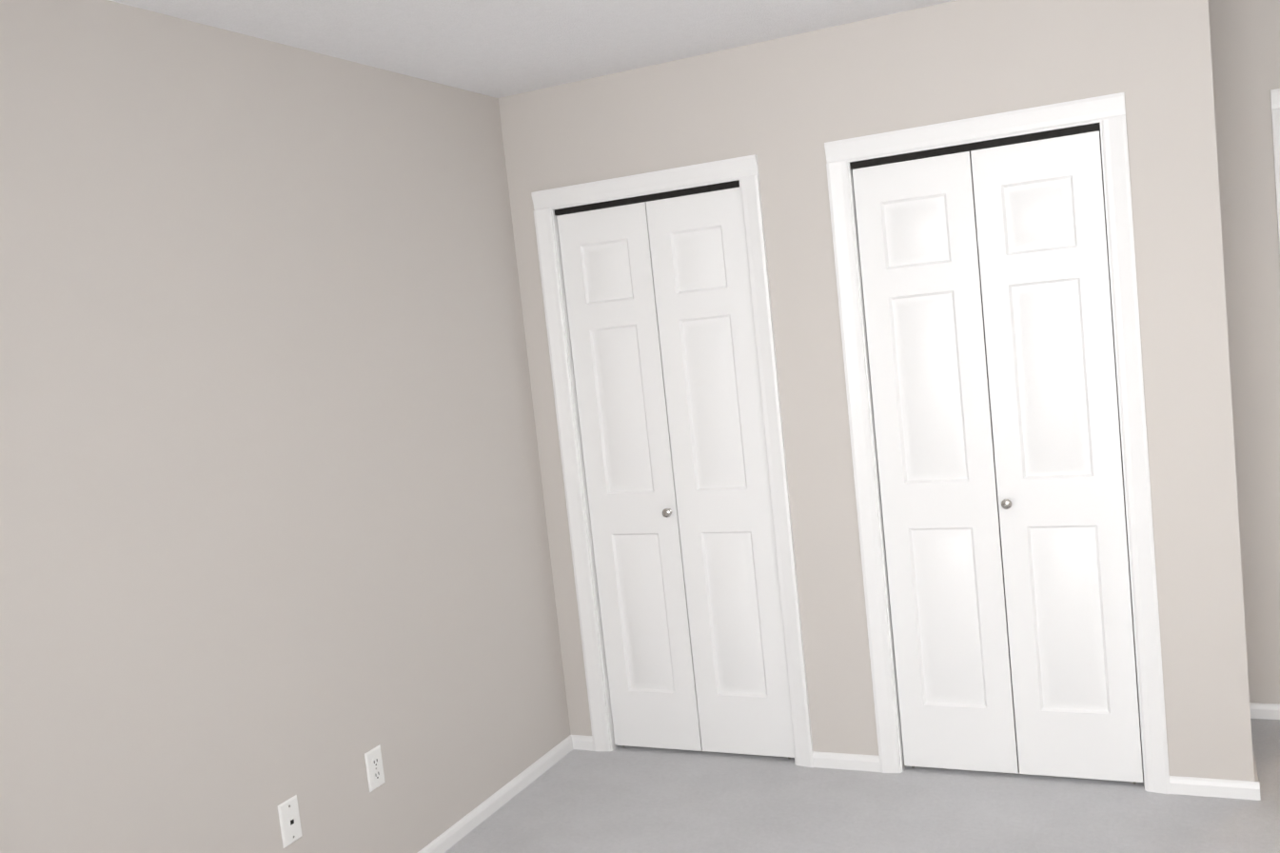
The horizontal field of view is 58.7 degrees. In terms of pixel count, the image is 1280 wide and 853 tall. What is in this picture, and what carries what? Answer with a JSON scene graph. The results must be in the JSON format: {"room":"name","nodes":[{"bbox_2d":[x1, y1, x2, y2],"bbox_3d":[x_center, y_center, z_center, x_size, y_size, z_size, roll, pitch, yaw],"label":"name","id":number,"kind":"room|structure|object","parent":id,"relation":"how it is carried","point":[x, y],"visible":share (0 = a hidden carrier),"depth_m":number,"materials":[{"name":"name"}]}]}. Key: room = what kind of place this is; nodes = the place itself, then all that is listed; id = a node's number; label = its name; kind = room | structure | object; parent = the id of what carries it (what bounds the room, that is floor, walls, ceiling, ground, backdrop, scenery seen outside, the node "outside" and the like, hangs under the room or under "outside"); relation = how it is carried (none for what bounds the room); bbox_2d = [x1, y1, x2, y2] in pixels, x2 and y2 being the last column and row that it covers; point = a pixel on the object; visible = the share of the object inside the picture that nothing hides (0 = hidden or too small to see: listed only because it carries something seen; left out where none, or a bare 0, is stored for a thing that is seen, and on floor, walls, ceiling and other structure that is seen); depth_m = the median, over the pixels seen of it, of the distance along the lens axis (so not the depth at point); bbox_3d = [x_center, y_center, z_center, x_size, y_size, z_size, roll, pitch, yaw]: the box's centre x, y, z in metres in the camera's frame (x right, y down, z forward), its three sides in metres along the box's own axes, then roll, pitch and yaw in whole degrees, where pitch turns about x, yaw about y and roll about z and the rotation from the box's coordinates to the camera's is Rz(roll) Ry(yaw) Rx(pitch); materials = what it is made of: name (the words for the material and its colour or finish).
{"room":"bedroom","nodes":[
{"label":"bedroom","id":0,"kind":"room"},
{"bbox_2d":[0,0,570,852],"bbox_3d":[0.389,-0.224,6.034,0.120,2.440,12.540,-4,6,26],"label":"wall","id":1,"kind":"structure","parent":0,"point":[272,525],"depth_m":2.95,"materials":[{"name":"grey paint"}]},
{"bbox_2d":[277,794,302,847],"bbox_3d":[-0.917,1.037,2.992,0.008,0.115,0.070,-4,6,26],"label":"jack","id":2,"kind":"object","parent":1,"relation":"attached to","point":[289,820],"visible":1,"depth_m":2.99,"materials":[{"name":"white plastic"}]},
{"bbox_2d":[364,744,385,791],"bbox_3d":[-0.768,0.993,3.309,0.008,0.115,0.070,-4,6,26],"label":"electrical outlet","id":3,"kind":"object","parent":1,"relation":"attached to","point":[374,768],"visible":1,"depth_m":3.30,"materials":[{"name":"white plastic"}]},
{"bbox_2d":[417,734,585,852],"bbox_3d":[-1.131,1.460,2.463,0.030,0.052,4.183,-4,6,26],"label":"baseboard","id":4,"kind":"structure","parent":1,"relation":"attached to","point":[461,828],"depth_m":3.88,"materials":[{"name":"white wood"}]},
{"bbox_2d":[109,0,955,98],"bbox_3d":[3.012,-1.656,4.604,6.240,0.100,12.540,-4,6,26],"label":"ceiling","id":5,"kind":"structure","parent":0,"point":[498,49],"depth_m":3.31,"materials":[{"name":"white paint"}]},
{"bbox_2d":[497,0,1208,777],"bbox_3d":[0.621,-0.052,3.826,2.182,2.440,0.120,-4,6,26],"label":"wall","id":6,"kind":"structure","parent":0,"point":[785,108],"depth_m":3.71,"materials":[{"name":"beige paint"}]},
{"bbox_2d":[556,187,794,759],"bbox_3d":[0.120,0.196,4.047,0.706,2.007,0.067,-4,6,26],"label":"closet door","id":7,"kind":"structure","parent":6,"relation":"in","point":[661,332],"depth_m":4.04,"materials":[{"name":"white wood"}]},
{"bbox_2d":[531,92,1170,793],"bbox_3d":[0.634,0.125,3.834,1.972,2.086,0.138,-4,6,26],"label":"trim","id":8,"kind":"structure","parent":6,"relation":"attached to","point":[1106,115],"depth_m":3.74,"materials":[{"name":"white wood"}]},
{"bbox_2d":[852,130,1143,784],"bbox_3d":[1.113,0.133,3.572,0.734,2.007,0.067,-4,6,26],"label":"closet door","id":9,"kind":"structure","parent":6,"relation":"in","point":[985,274],"depth_m":3.56,"materials":[{"name":"white wood"}]},
{"bbox_2d":[444,711,1279,852],"bbox_3d":[3.277,0.861,4.828,6.240,0.100,12.540,-4,6,26],"label":"floor","id":10,"kind":"structure","parent":0,"point":[625,798],"depth_m":3.56,"materials":[{"name":"carpet"}]},
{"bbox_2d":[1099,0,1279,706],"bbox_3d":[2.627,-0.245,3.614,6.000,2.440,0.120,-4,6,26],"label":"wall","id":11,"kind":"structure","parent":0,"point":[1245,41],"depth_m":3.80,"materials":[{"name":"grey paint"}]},
{"bbox_2d":[1270,88,1279,257],"bbox_3d":[2.590,-0.078,3.654,0.902,2.111,0.156,-4,6,26],"label":"trim","id":12,"kind":"structure","parent":11,"relation":"attached to","point":[1275,104],"depth_m":3.70,"materials":[{"name":"white"}]},
{"bbox_2d":[1160,0,1254,781],"bbox_3d":[1.775,-0.152,3.581,0.120,2.440,0.680,-4,6,26],"label":"wall","id":13,"kind":"structure","parent":0,"point":[1188,69],"depth_m":3.27,"materials":[{"name":"grey paint"}]},
{"bbox_2d":[1243,702,1266,800],"bbox_3d":[1.969,1.027,3.647,0.038,0.052,0.693,-4,6,26],"label":"baseboard","id":14,"kind":"structure","parent":13,"relation":"attached to","point":[1256,708],"depth_m":3.40,"materials":[{"name":"white wood"}]}
]}

